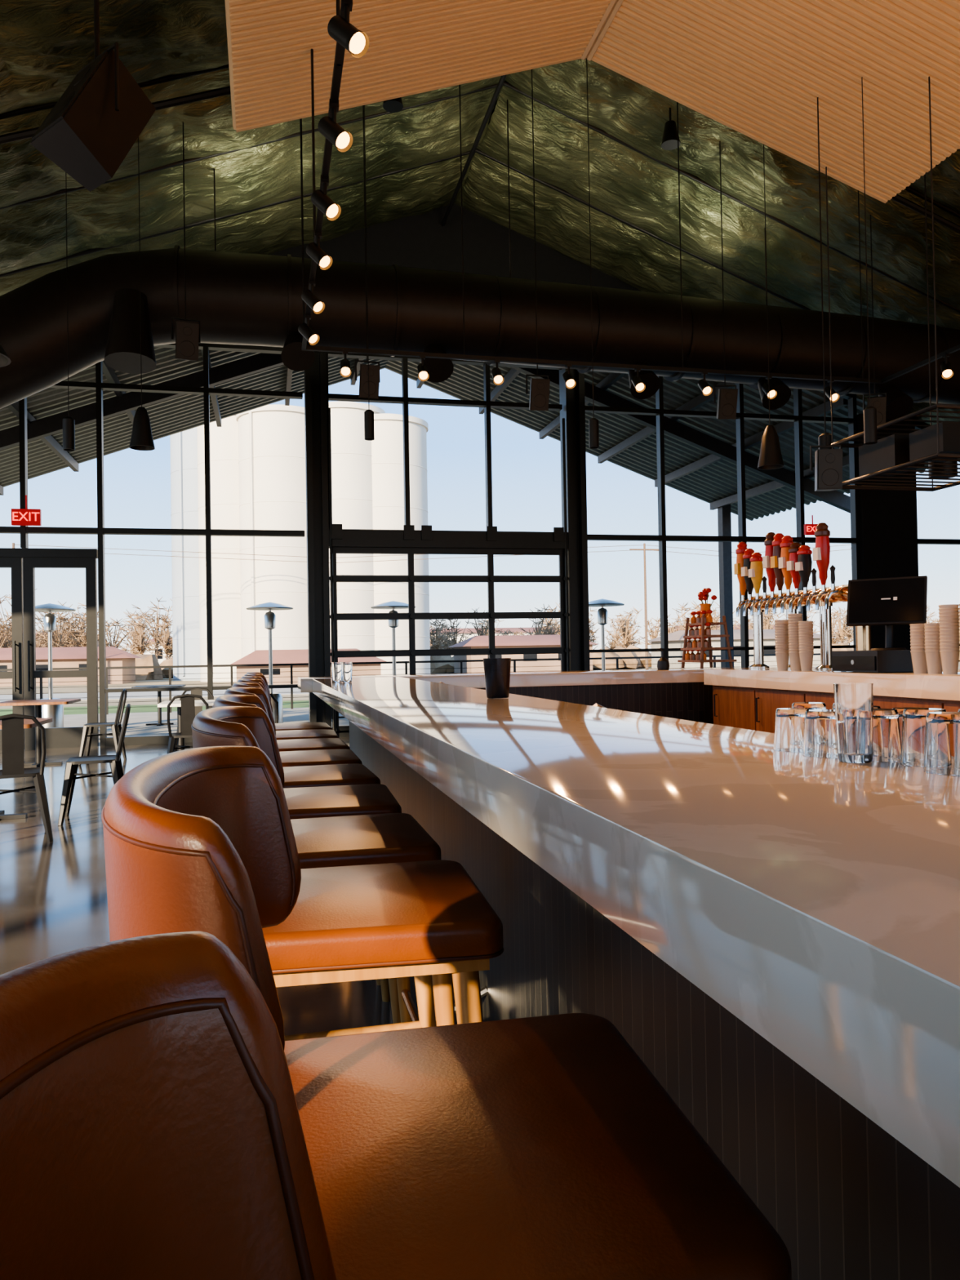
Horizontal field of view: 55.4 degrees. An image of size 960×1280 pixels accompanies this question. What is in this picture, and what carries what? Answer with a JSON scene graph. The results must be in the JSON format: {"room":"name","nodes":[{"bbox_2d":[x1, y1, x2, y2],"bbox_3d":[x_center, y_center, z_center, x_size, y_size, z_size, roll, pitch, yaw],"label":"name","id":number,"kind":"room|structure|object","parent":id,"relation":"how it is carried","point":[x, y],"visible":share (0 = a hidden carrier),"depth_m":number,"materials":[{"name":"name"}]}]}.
{"room":"bar","nodes":[
{"label":"bar","id":0,"kind":"room"},
{"bbox_2d":[0,737,436,1035],"bbox_3d":[1.842,1.316,4.927,18.800,0.126,18.800,-1,-1,-13],"label":"floor","id":1,"kind":"structure","parent":0,"point":[54,900],"depth_m":4.91,"materials":[{"name":"concrete"}]},
{"bbox_2d":[0,717,52,819],"bbox_3d":[-3.778,1.012,7.058,0.750,0.749,0.750,-1,-1,-13],"label":"dining table","id":2,"kind":"object","parent":1,"relation":"on","point":[28,723],"visible":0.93,"depth_m":7.07,"materials":[{"name":"brown wood"}]},
{"bbox_2d":[0,713,53,841],"bbox_3d":[-3.196,0.931,6.255,0.474,0.877,0.506,-1,-1,-28],"label":"dining chair","id":3,"kind":"object","parent":1,"relation":"on","point":[12,725],"visible":1,"depth_m":6.11,"materials":[{"name":"metal"}]},
{"bbox_2d":[0,698,80,767],"bbox_3d":[-5.162,1.088,10.687,0.800,0.749,0.800,-1,-1,-13],"label":"dining table","id":4,"kind":"object","parent":1,"relation":"on","point":[37,703],"visible":0.85,"depth_m":10.65,"materials":[{"name":"brown wood"}]},
{"bbox_2d":[57,703,130,825],"bbox_3d":[-2.959,0.938,7.047,0.506,0.877,0.474,-1,-1,-19],"label":"dining chair","id":5,"kind":"object","parent":1,"relation":"on","point":[115,762],"visible":0.92,"depth_m":6.92,"materials":[{"name":"metal"}]},
{"bbox_2d":[78,688,127,765],"bbox_3d":[-4.466,1.019,10.851,0.506,0.877,0.474,-1,-1,-13],"label":"dining chair","id":6,"kind":"object","parent":1,"relation":"on","point":[87,731],"visible":0.95,"depth_m":10.79,"materials":[{"name":"metal"}]},
{"bbox_2d":[0,931,337,1279],"bbox_3d":[0.113,0.660,0.148,0.538,1.123,0.528,-1,-1,-12],"label":"bar stool","id":7,"kind":"object","parent":1,"relation":"on","point":[151,1126],"visible":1,"depth_m":0.32,"materials":[{"name":"leather"}]},
{"bbox_2d":[157,699,215,751],"bbox_3d":[-2.870,1.036,9.889,1.200,0.749,0.750,-1,-1,-13],"label":"dining table","id":8,"kind":"object","parent":1,"relation":"on","point":[177,704],"visible":0.23,"depth_m":9.78,"materials":[{"name":"white paint"}]},
{"bbox_2d":[167,693,208,753],"bbox_3d":[-2.902,0.967,9.148,0.474,0.877,0.506,-1,-1,-13],"label":"dining chair","id":9,"kind":"object","parent":1,"relation":"on","point":[187,700],"visible":0.55,"depth_m":8.95,"materials":[{"name":"metal"}]},
{"bbox_2d":[176,687,213,751],"bbox_3d":[-3.277,0.993,10.530,0.474,0.877,0.506,-1,-1,-13],"label":"dining chair","id":10,"kind":"object","parent":1,"relation":"on","point":[196,691],"visible":0.17,"depth_m":10.74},
{"bbox_2d":[246,671,333,730],"bbox_3d":[-1.248,0.767,5.970,0.538,1.123,0.528,-1,-1,-14],"label":"bar stool","id":11,"kind":"object","parent":1,"relation":"on","point":[291,726],"visible":0.1,"depth_m":5.83,"materials":[{"name":"leather"}]},
{"bbox_2d":[244,673,338,739],"bbox_3d":[-1.107,0.756,5.367,0.538,1.123,0.528,-1,-1,-12],"label":"bar stool","id":12,"kind":"object","parent":1,"relation":"on","point":[314,733],"visible":0.18,"depth_m":5.25,"materials":[{"name":"leather"}]},
{"bbox_2d":[240,675,350,751],"bbox_3d":[-0.965,0.745,4.763,0.538,1.123,0.528,-1,-1,-14],"label":"bar stool","id":13,"kind":"object","parent":1,"relation":"on","point":[316,744],"visible":0.12,"depth_m":4.61,"materials":[{"name":"leather"}]},
{"bbox_2d":[236,678,361,767],"bbox_3d":[-0.824,0.734,4.159,0.538,1.123,0.528,-1,-1,-13],"label":"bar stool","id":14,"kind":"object","parent":1,"relation":"on","point":[322,757],"visible":0.19,"depth_m":4.02,"materials":[{"name":"leather"}]},
{"bbox_2d":[231,682,380,985],"bbox_3d":[-0.682,0.723,3.555,0.538,1.123,0.528,-1,-1,-15],"label":"bar stool","id":15,"kind":"object","parent":1,"relation":"on","point":[334,775],"visible":0.16,"depth_m":3.41,"materials":[{"name":"leather"}]},
{"bbox_2d":[223,687,401,1023],"bbox_3d":[-0.541,0.712,2.953,0.538,1.123,0.528,-1,-1,-11],"label":"bar stool","id":16,"kind":"object","parent":1,"relation":"on","point":[304,802],"visible":0.28,"depth_m":2.82,"materials":[{"name":"leather"}]},
{"bbox_2d":[212,694,441,1040],"bbox_3d":[-0.400,0.701,2.349,0.538,1.123,0.528,-1,-1,-13],"label":"bar stool","id":17,"kind":"object","parent":1,"relation":"on","point":[387,837],"visible":0.26,"depth_m":2.19,"materials":[{"name":"leather"}]},
{"bbox_2d":[191,706,503,1026],"bbox_3d":[-0.258,0.689,1.746,0.538,1.123,0.528,-1,-1,-10],"label":"bar stool","id":18,"kind":"object","parent":1,"relation":"on","point":[403,919],"visible":0.48,"depth_m":1.56,"materials":[{"name":"leather"}]},
{"bbox_2d":[101,746,791,1279],"bbox_3d":[-0.055,0.673,0.880,0.538,1.123,0.528,-1,-1,-10],"label":"bar stool","id":19,"kind":"object","parent":1,"relation":"on","point":[544,1147],"visible":0.65,"depth_m":0.78,"materials":[{"name":"leather"}]},
{"bbox_2d":[297,667,959,1279],"bbox_3d":[1.392,0.711,3.164,3.665,1.060,8.750,-1,-1,-13],"label":"countertop","id":20,"kind":"structure","parent":1,"relation":"on","point":[773,935],"depth_m":1.01,"materials":[{"name":"stone"}]},
{"bbox_2d":[331,662,342,681],"bbox_3d":[-0.867,0.194,5.546,0.068,0.120,0.068,-1,-1,-13],"label":"drinking glass","id":21,"kind":"object","parent":20,"relation":"on","point":[335,666],"visible":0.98,"depth_m":5.52,"materials":[{"name":"clear"}]},
{"bbox_2d":[341,662,352,682],"bbox_3d":[-0.795,0.192,5.460,0.068,0.120,0.068,-1,-1,-13],"label":"drinking glass","id":22,"kind":"object","parent":20,"relation":"on","point":[346,667],"visible":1,"depth_m":5.43,"materials":[{"name":"clear"}]},
{"bbox_2d":[483,657,511,697],"bbox_3d":[0.062,0.135,3.248,0.100,0.140,0.100,-1,-1,-13],"label":"cup","id":23,"kind":"object","parent":20,"relation":"on","point":[496,670],"visible":1,"depth_m":3.21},
{"bbox_2d":[657,648,669,670],"bbox_3d":[1.467,0.151,7.326,0.102,0.176,0.100,-1,-1,-13],"label":"soap dispenser","id":24,"kind":"object","parent":20,"relation":"on","point":[663,664],"visible":1,"depth_m":7.29,"materials":[{"name":"black metal"}]},
{"bbox_2d":[677,587,736,668],"bbox_3d":[1.844,-0.096,7.460,0.320,0.654,0.400,-1,-1,-13],"label":"display rack","id":25,"kind":"object","parent":20,"relation":"on","point":[704,618],"visible":1,"depth_m":7.40,"materials":[{"name":"brown wood"}]},
{"bbox_2d":[773,707,808,751],"bbox_3d":[0.489,0.139,1.427,0.060,0.064,0.060,-1,-1,-13],"label":"drinking glass","id":26,"kind":"object","parent":20,"relation":"on","point":[788,722],"visible":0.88,"depth_m":1.40,"materials":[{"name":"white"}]},
{"bbox_2d":[791,702,826,709],"bbox_3d":[0.542,0.138,1.506,0.062,0.068,0.062,-1,-1,-13],"label":"drinking glass","id":27,"kind":"object","parent":20,"relation":"on","point":[811,705],"visible":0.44,"depth_m":1.49,"materials":[{"name":"white"}]},
{"bbox_2d":[802,709,837,757],"bbox_3d":[0.507,0.137,1.349,0.060,0.066,0.060,-1,-1,-13],"label":"drinking glass","id":28,"kind":"object","parent":20,"relation":"on","point":[820,736],"visible":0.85,"depth_m":1.33,"materials":[{"name":"white"}]},
{"bbox_2d":[833,683,873,763],"bbox_3d":[0.520,0.115,1.270,0.052,0.108,0.052,-1,-1,-13],"label":"drinking glass","id":29,"kind":"object","parent":20,"relation":"on","point":[853,702],"visible":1,"depth_m":1.25,"materials":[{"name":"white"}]},
{"bbox_2d":[871,708,901,761],"bbox_3d":[0.562,0.133,1.290,0.062,0.070,0.062,-1,-1,-13],"label":"drinking glass","id":30,"kind":"object","parent":20,"relation":"on","point":[886,739],"visible":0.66,"depth_m":1.26,"materials":[{"name":"white"}]},
{"bbox_2d":[900,707,946,766],"bbox_3d":[0.598,0.130,1.226,0.062,0.074,0.062,-1,-1,-13],"label":"drinking glass","id":31,"kind":"object","parent":20,"relation":"on","point":[913,720],"visible":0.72,"depth_m":1.21,"materials":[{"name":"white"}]},
{"bbox_2d":[923,711,959,775],"bbox_3d":[0.590,0.129,1.148,0.062,0.074,0.062,-1,-1,-13],"label":"drinking glass","id":32,"kind":"object","parent":20,"relation":"on","point":[942,729],"visible":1,"depth_m":1.13,"materials":[{"name":"white"}]},
{"bbox_2d":[703,649,959,733],"bbox_3d":[2.559,0.649,5.210,0.856,1.188,3.800,-1,-1,-13],"label":"countertop","id":33,"kind":"structure","parent":1,"relation":"on","point":[744,698],"depth_m":5.50,"materials":[{"name":"stone"}]},
{"bbox_2d":[774,619,789,670],"bbox_3d":[2.044,0.034,6.179,0.097,0.338,0.097,-1,-1,-13],"label":"plastic cups","id":34,"kind":"object","parent":33,"relation":"on","point":[781,626],"visible":0.93,"depth_m":6.14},
{"bbox_2d":[787,613,802,670],"bbox_3d":[2.092,0.013,6.058,0.097,0.374,0.097,-1,-1,-13],"label":"plastic cups","id":35,"kind":"object","parent":33,"relation":"on","point":[793,619],"visible":0.74,"depth_m":6.02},
{"bbox_2d":[733,522,871,670],"bbox_3d":[2.186,-0.286,6.262,0.226,0.973,1.415,-1,-1,-13],"label":"tap tower","id":36,"kind":"object","parent":33,"relation":"on","point":[787,559],"visible":0.95,"depth_m":6.26,"materials":[{"name":"silver metal"}]},
{"bbox_2d":[798,621,813,670],"bbox_3d":[2.120,0.038,5.941,0.097,0.320,0.097,-1,-1,-13],"label":"plastic cups","id":37,"kind":"object","parent":33,"relation":"on","point":[806,635],"visible":1,"depth_m":5.90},
{"bbox_2d":[846,575,927,650],"bbox_3d":[2.355,-0.150,5.280,0.420,0.417,0.200,-2,-1,34],"label":"monitor","id":38,"kind":"object","parent":33,"relation":"on","point":[888,602],"visible":0.95,"depth_m":5.24,"materials":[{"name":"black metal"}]},
{"bbox_2d":[909,623,927,673],"bbox_3d":[2.363,0.046,4.908,0.097,0.266,0.097,-1,-1,-13],"label":"plastic cups","id":39,"kind":"object","parent":33,"relation":"on","point":[919,665],"visible":0.77,"depth_m":4.88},
{"bbox_2d":[924,622,942,674],"bbox_3d":[2.388,0.044,4.801,0.097,0.266,0.097,-1,-1,-13],"label":"plastic cups","id":40,"kind":"object","parent":33,"relation":"on","point":[931,631],"visible":0.7,"depth_m":4.77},
{"bbox_2d":[937,604,959,674],"bbox_3d":[2.412,-0.003,4.695,0.097,0.356,0.097,-1,-1,-13],"label":"plastic cups","id":41,"kind":"object","parent":33,"relation":"on","point":[948,620],"visible":0.99,"depth_m":4.66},
{"bbox_2d":[0,0,959,425],"bbox_3d":[1.730,-5.083,5.019,18.800,3.674,18.800,-1,-1,-13],"label":"ceiling","id":42,"kind":"structure","parent":0,"point":[171,49],"depth_m":11.27,"materials":[{"name":"metal"}]},
{"bbox_2d":[62,172,75,451],"bbox_3d":[-4.053,-3.391,8.974,0.110,3.059,0.110,-1,-1,-13],"label":"pendant lamp","id":43,"kind":"object","parent":42,"relation":"hanging from","point":[68,423],"visible":0.98,"depth_m":8.93,"materials":[{"name":"black metal"}]},
{"bbox_2d":[30,0,155,191],"bbox_3d":[-2.075,-3.915,4.928,0.410,2.934,0.564,-2,-1,38],"label":"loudspeaker","id":44,"kind":"object","parent":42,"relation":"hanging from","point":[95,122],"visible":1,"depth_m":4.80,"materials":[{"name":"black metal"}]},
{"bbox_2d":[128,137,155,450],"bbox_3d":[-3.361,-3.538,9.037,0.240,3.291,0.240,-1,-1,-13],"label":"pendant lamp","id":45,"kind":"object","parent":42,"relation":"hanging from","point":[141,439],"visible":0.99,"depth_m":8.96,"materials":[{"name":"black metal"}]},
{"bbox_2d":[171,122,200,360],"bbox_3d":[-3.016,-4.088,9.330,0.286,2.494,0.319,-1,-1,-25],"label":"loudspeaker","id":46,"kind":"object","parent":42,"relation":"hanging from","point":[187,334],"visible":1,"depth_m":9.24,"materials":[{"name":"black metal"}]},
{"bbox_2d":[355,105,380,399],"bbox_3d":[-1.230,-4.306,9.803,0.273,3.458,0.302,-1,-1,-19],"label":"loudspeaker","id":47,"kind":"object","parent":42,"relation":"hanging from","point":[374,371],"visible":0.91,"depth_m":9.71,"materials":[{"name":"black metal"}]},
{"bbox_2d":[364,105,374,440],"bbox_3d":[-1.162,-4.037,9.355,0.100,3.981,0.100,-1,-1,-13],"label":"pendant lamp","id":48,"kind":"object","parent":42,"relation":"hanging from","point":[368,414],"visible":0.98,"depth_m":9.31,"materials":[{"name":"black metal"}]},
{"bbox_2d":[224,0,617,132],"bbox_3d":[0.626,-5.557,2.935,3.130,2.426,10.429,-1,-1,-13],"label":"panel","id":49,"kind":"object","parent":42,"relation":"attached to","point":[416,46],"depth_m":7.31,"materials":[{"name":"wood"}]},
{"bbox_2d":[0,99,959,419],"bbox_3d":[0.264,-4.304,11.063,18.158,4.749,1.375,-1,-1,-13],"label":"air duct","id":50,"kind":"object","parent":42,"relation":"hanging from","point":[236,298],"visible":0.87,"depth_m":10.64,"materials":[{"name":"metal"}]},
{"bbox_2d":[0,74,959,233],"bbox_3d":[-0.202,-4.830,9.922,18.451,3.392,7.278,-1,-1,-30],"label":"pipe","id":51,"kind":"object","parent":42,"relation":"attached to","point":[669,140],"visible":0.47,"depth_m":10.38,"materials":[{"name":"black metal"}]},
{"bbox_2d":[525,69,550,410],"bbox_3d":[0.614,-4.625,10.241,0.273,4.143,0.302,-1,-1,-10],"label":"loudspeaker","id":52,"kind":"object","parent":42,"relation":"hanging from","point":[540,388],"visible":0.94,"depth_m":10.14,"materials":[{"name":"black metal"}]},
{"bbox_2d":[586,57,599,448],"bbox_3d":[1.129,-4.287,9.383,0.100,4.641,0.100,-1,-1,-13],"label":"pendant lamp","id":53,"kind":"object","parent":42,"relation":"hanging from","point":[593,427],"visible":1,"depth_m":9.35,"materials":[{"name":"black metal"}]},
{"bbox_2d":[297,0,959,402],"bbox_3d":[2.162,-4.568,6.394,6.627,3.806,6.898,-1,-1,-13],"label":"track lighting","id":54,"kind":"object","parent":42,"relation":"attached to","point":[348,37],"visible":0.99,"depth_m":8.82,"materials":[{"name":"black metal"}]},
{"bbox_2d":[713,141,737,418],"bbox_3d":[2.860,-4.236,10.760,0.273,3.304,0.302,-1,-1,-2],"label":"loudspeaker","id":55,"kind":"object","parent":42,"relation":"hanging from","point":[726,406],"visible":1,"depth_m":10.66,"materials":[{"name":"black metal"}]},
{"bbox_2d":[757,144,784,469],"bbox_3d":[2.905,-3.884,9.278,0.260,4.271,0.260,-1,-1,-13],"label":"pendant lamp","id":56,"kind":"object","parent":42,"relation":"hanging from","point":[771,456],"visible":0.97,"depth_m":9.19,"materials":[{"name":"black metal"}]},
{"bbox_2d":[586,0,959,203],"bbox_3d":[3.671,-5.600,3.649,3.130,2.426,10.429,-1,-1,-13],"label":"panel","id":57,"kind":"object","parent":42,"relation":"attached to","point":[759,69],"depth_m":7.83,"materials":[{"name":"wood"}]},
{"bbox_2d":[809,97,842,491],"bbox_3d":[2.973,-3.010,7.938,0.273,3.440,0.246,-1,-1,4],"label":"loudspeaker","id":58,"kind":"object","parent":42,"relation":"hanging from","point":[828,462],"visible":1,"depth_m":7.82,"materials":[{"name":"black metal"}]},
{"bbox_2d":[861,76,877,444],"bbox_3d":[3.209,-3.159,7.590,0.100,3.061,0.100,-1,-1,-13],"label":"pendant lamp","id":59,"kind":"object","parent":42,"relation":"hanging from","point":[869,412],"visible":1,"depth_m":7.55,"materials":[{"name":"black metal"}]},
{"bbox_2d":[862,214,887,426],"bbox_3d":[4.749,-3.893,11.043,0.273,2.660,0.302,-1,-1,15],"label":"loudspeaker","id":60,"kind":"object","parent":42,"relation":"hanging from","point":[880,403],"visible":0.79,"depth_m":10.94,"materials":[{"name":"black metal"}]},
{"bbox_2d":[825,76,959,491],"bbox_3d":[4.036,-3.504,8.201,1.131,4.080,1.425,-1,-1,-13],"label":"shelf","id":61,"kind":"object","parent":42,"relation":"hanging from","point":[937,446],"visible":0.88,"depth_m":8.05,"materials":[{"name":"black metal"}]},
{"bbox_2d":[0,99,959,520],"bbox_3d":[0.825,-4.996,8.883,19.600,4.384,27.540,-1,-1,-13],"label":"roof","id":62,"kind":"structure","parent":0,"point":[700,462],"depth_m":19.40,"materials":[{"name":"metal"}]},
{"bbox_2d":[270,203,918,649],"bbox_3d":[0.409,-2.678,14.321,14.610,8.190,0.300,-1,-1,-13],"label":"wall","id":63,"kind":"structure","parent":0,"point":[888,539],"depth_m":14.31,"materials":[{"name":"paint"}]},
{"bbox_2d":[0,547,98,750],"bbox_3d":[-6.259,0.121,12.679,1.800,2.780,0.215,-1,-1,-13],"label":"door","id":64,"kind":"structure","parent":63,"relation":"in","point":[23,562],"depth_m":12.69,"materials":[{"name":"black metal"}]},
{"bbox_2d":[18,381,97,548],"bbox_3d":[-5.895,-2.789,12.846,1.035,3.010,0.140,-1,-1,-13],"label":"window","id":65,"kind":"structure","parent":63,"relation":"in","point":[25,531],"depth_m":12.71,"materials":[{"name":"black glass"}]},
{"bbox_2d":[11,495,41,525],"bbox_3d":[-6.159,-1.760,12.402,0.360,0.410,0.067,-1,-1,-13],"label":"exit sign","id":66,"kind":"object","parent":65,"relation":"attached to","point":[20,517],"visible":1,"depth_m":12.38,"materials":[{"name":"plastic"}]},
{"bbox_2d":[95,342,207,746],"bbox_3d":[-4.673,-1.411,13.107,1.495,5.800,0.140,-1,-1,-13],"label":"window","id":67,"kind":"structure","parent":63,"relation":"in","point":[100,386],"depth_m":12.93,"materials":[{"name":"black metal"}]},
{"bbox_2d":[203,342,304,708],"bbox_3d":[-3.276,-1.431,13.435,1.445,5.800,0.140,-1,-1,-13],"label":"window","id":68,"kind":"structure","parent":63,"relation":"in","point":[207,391],"depth_m":13.26,"materials":[{"name":"black metal"}]},
{"bbox_2d":[325,351,405,520],"bbox_3d":[-1.731,-3.003,13.826,1.235,2.700,0.140,-1,-1,-13],"label":"window","id":69,"kind":"structure","parent":63,"relation":"in","point":[330,397],"depth_m":13.78,"materials":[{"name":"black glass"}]},
{"bbox_2d":[401,356,486,524],"bbox_3d":[-0.519,-3.020,14.110,1.325,2.700,0.140,-1,-1,-13],"label":"window","id":70,"kind":"structure","parent":63,"relation":"in","point":[415,401],"depth_m":13.94,"materials":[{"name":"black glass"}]},
{"bbox_2d":[303,351,590,727],"bbox_3d":[-0.455,-1.496,14.092,4.350,5.850,0.330,-1,-1,-13],"label":"trim","id":71,"kind":"structure","parent":63,"relation":"attached to","point":[572,400],"depth_m":13.82,"materials":[{"name":"metal"}]},
{"bbox_2d":[327,408,569,737],"bbox_3d":[-0.433,-1.022,14.025,3.729,4.900,0.152,-1,-1,-13],"label":"door","id":72,"kind":"structure","parent":63,"relation":"in","point":[341,731],"depth_m":14.01,"materials":[{"name":"black metal"}]},
{"bbox_2d":[483,363,562,526],"bbox_3d":[0.712,-3.037,14.399,1.275,2.700,0.140,-1,-1,-13],"label":"window","id":73,"kind":"structure","parent":63,"relation":"in","point":[505,405],"depth_m":14.22,"materials":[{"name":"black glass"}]},
{"bbox_2d":[584,370,664,666],"bbox_3d":[2.302,-1.510,14.743,1.385,5.800,0.140,-1,-1,-13],"label":"window","id":74,"kind":"structure","parent":63,"relation":"in","point":[611,410],"depth_m":14.70,"materials":[{"name":"black metal"}]},
{"bbox_2d":[655,375,745,660],"bbox_3d":[3.660,-1.529,15.062,1.475,5.800,0.140,-1,-1,-13],"label":"window","id":75,"kind":"structure","parent":63,"relation":"in","point":[659,394],"depth_m":14.88,"materials":[{"name":"black metal"}]},
{"bbox_2d":[734,382,801,667],"bbox_3d":[4.891,-1.546,15.350,1.125,5.800,0.140,-1,-1,-13],"label":"window","id":76,"kind":"structure","parent":63,"relation":"in","point":[740,409],"depth_m":15.20,"materials":[{"name":"black metal"}]},
{"bbox_2d":[793,388,860,650],"bbox_3d":[5.950,-1.561,15.599,1.120,5.800,0.140,-1,-1,-13],"label":"window","id":77,"kind":"structure","parent":63,"relation":"in","point":[851,420],"depth_m":15.59,"materials":[{"name":"black metal"}]},
{"bbox_2d":[914,421,959,646],"bbox_3d":[8.146,-1.260,16.108,1.220,5.135,0.140,-1,-1,-13],"label":"window","id":78,"kind":"structure","parent":63,"relation":"in","point":[920,541],"depth_m":16.00,"materials":[{"name":"black metal"}]},
{"label":"outside","id":79,"kind":"structure","parent":0,"visible":0},
{"bbox_2d":[0,653,959,708],"bbox_3d":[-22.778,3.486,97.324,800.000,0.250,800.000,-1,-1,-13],"label":"ground","id":80,"kind":"structure","parent":79,"point":[62,688],"depth_m":49.82,"materials":[{"name":"concrete"}]},
{"bbox_2d":[0,646,141,686],"bbox_3d":[-28.074,1.729,60.675,9.800,2.500,6.800,-1,-1,-13],"label":"building","id":81,"kind":"structure","parent":80,"relation":"on","point":[62,657],"depth_m":58.59,"materials":[{"name":"brick"}]},
{"bbox_2d":[0,688,308,702],"bbox_3d":[0.183,2.175,43.147,220.000,0.040,8.000,-1,-1,-13],"label":"street","id":82,"kind":"structure","parent":80,"relation":"on","point":[140,695],"depth_m":39.55,"materials":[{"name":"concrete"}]},
{"bbox_2d":[0,700,309,715],"bbox_3d":[3.034,1.941,30.979,140.000,0.060,5.000,-1,-1,-13],"label":"lawn","id":83,"kind":"structure","parent":80,"relation":"on","point":[140,708],"depth_m":27.80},
{"bbox_2d":[169,426,199,680],"bbox_3d":[-19.376,-6.392,66.458,6.040,18.600,6.040,-1,-1,-13],"label":"silo","id":84,"kind":"object","parent":80,"relation":"on","point":[184,444],"visible":0.27,"depth_m":63.78,"materials":[{"name":"white metal"}]},
{"bbox_2d":[63,707,349,746],"bbox_3d":[-1.366,1.686,18.627,22.800,0.250,9.050,-1,-1,-13],"label":"floor","id":85,"kind":"structure","parent":80,"relation":"on","point":[136,725],"depth_m":18.57,"materials":[{"name":"concrete"}]},
{"bbox_2d":[35,603,75,728],"bbox_3d":[-7.262,0.498,15.444,0.820,2.240,0.820,-1,-1,-13],"label":"patio heater","id":86,"kind":"object","parent":85,"relation":"on","point":[55,712],"visible":0.7,"depth_m":15.37,"materials":[{"name":"metal"}]},
{"bbox_2d":[131,684,185,725],"bbox_3d":[-6.151,1.253,17.540,0.900,0.749,0.900,-1,-1,-13],"label":"patio table","id":87,"kind":"object","parent":85,"relation":"on","point":[159,693],"visible":0.79,"depth_m":17.50,"materials":[{"name":"black metal"}]},
{"bbox_2d":[245,601,293,723],"bbox_3d":[-3.705,0.446,16.176,0.820,2.240,0.820,-1,-1,-13],"label":"patio heater","id":88,"kind":"object","parent":85,"relation":"on","point":[269,616],"visible":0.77,"depth_m":16.10,"materials":[{"name":"metal"}]},
{"bbox_2d":[370,600,415,675],"bbox_3d":[-1.547,0.413,16.477,0.820,2.240,0.820,-1,-1,-13],"label":"patio heater","id":89,"kind":"object","parent":85,"relation":"on","point":[393,605],"visible":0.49,"depth_m":16.41,"materials":[{"name":"metal"}]},
{"bbox_2d":[0,653,820,714],"bbox_3d":[-3.207,1.097,22.444,28.025,1.100,0.060,-1,-1,-13],"label":"railing","id":90,"kind":"object","parent":85,"relation":"on","point":[514,660],"visible":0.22,"depth_m":22.07,"materials":[{"name":"black metal"}]},
{"bbox_2d":[588,599,624,670],"bbox_3d":[2.292,0.353,16.966,0.820,2.240,0.820,-1,-1,-13],"label":"patio heater","id":91,"kind":"object","parent":85,"relation":"on","point":[602,613],"visible":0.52,"depth_m":16.90,"materials":[{"name":"metal"}]},
{"bbox_2d":[717,504,733,667],"bbox_3d":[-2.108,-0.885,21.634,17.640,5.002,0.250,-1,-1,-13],"label":"patio post","id":92,"kind":"object","parent":85,"relation":"on","point":[724,522],"visible":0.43,"depth_m":23.52,"materials":[{"name":"metal"}]},
{"bbox_2d":[196,414,241,681],"bbox_3d":[-16.285,-6.309,62.044,5.640,18.200,5.640,-1,-1,-13],"label":"silo","id":93,"kind":"object","parent":80,"relation":"on","point":[224,440],"visible":0.35,"depth_m":59.44,"materials":[{"name":"metal"}]},
{"bbox_2d":[235,404,308,657],"bbox_3d":[-12.871,-6.202,59.760,5.740,17.800,5.740,-1,-1,-13],"label":"silo","id":94,"kind":"object","parent":80,"relation":"on","point":[272,437],"visible":0.66,"depth_m":57.23,"materials":[{"name":"metal"}]},
{"bbox_2d":[231,648,385,684],"bbox_3d":[-9.659,1.521,51.126,8.300,2.000,6.800,-1,-1,-13],"label":"building","id":95,"kind":"structure","parent":80,"relation":"on","point":[258,656],"depth_m":48.57,"materials":[{"name":"brick"}]},
{"bbox_2d":[328,400,385,650],"bbox_3d":[-8.797,-6.371,59.896,5.440,18.000,5.440,-1,-1,-13],"label":"silo","id":96,"kind":"object","parent":80,"relation":"on","point":[351,454],"visible":0.34,"depth_m":57.45,"materials":[{"name":"metal"}]},
{"bbox_2d":[371,413,430,675],"bbox_3d":[-6.134,-6.104,60.823,5.640,17.400,5.640,-1,-1,-13],"label":"silo","id":97,"kind":"object","parent":80,"relation":"on","point":[387,447],"visible":0.52,"depth_m":58.32,"materials":[{"name":"metal"}]},
{"bbox_2d":[12,542,851,668],"bbox_3d":[-0.834,-1.763,56.130,54.240,8.400,0.894,-1,-1,-8],"label":"utility pole line","id":98,"kind":"object","parent":80,"relation":"on","point":[644,548],"visible":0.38,"depth_m":57.83,"materials":[{"name":"wood"}]},
{"bbox_2d":[0,588,959,661],"bbox_3d":[-8.553,-0.899,101.711,181.752,8.248,45.710,-1,-1,-13],"label":"bare tree line","id":99,"kind":"object","parent":80,"relation":"on","point":[69,638],"visible":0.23,"depth_m":91.36,"materials":[{"name":"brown plant"}]},
{"bbox_2d":[429,626,559,657],"bbox_3d":[1.544,0.868,137.996,22.800,5.400,6.800,-1,-1,-13],"label":"building","id":100,"kind":"structure","parent":80,"relation":"on","point":[473,629],"depth_m":135.95,"materials":[{"name":"white paint"}]},
{"bbox_2d":[448,634,597,673],"bbox_3d":[3.074,1.090,67.984,9.800,2.900,6.800,-1,-1,-13],"label":"building","id":101,"kind":"structure","parent":80,"relation":"on","point":[500,641],"depth_m":65.28,"materials":[{"name":"brick"}]},
{"bbox_2d":[134,641,959,679],"bbox_3d":[1.728,1.641,77.562,161.978,2.473,9.832,-1,-1,-13],"label":"hedge","id":102,"kind":"object","parent":80,"relation":"on","point":[145,660],"visible":0.09,"depth_m":74.24,"materials":[{"name":"plant"}]},
{"bbox_2d":[648,629,835,669],"bbox_3d":[20.222,0.741,71.495,12.800,3.100,6.800,-1,-1,-13],"label":"building","id":103,"kind":"structure","parent":80,"relation":"on","point":[676,640],"depth_m":68.78,"materials":[{"name":"concrete"}]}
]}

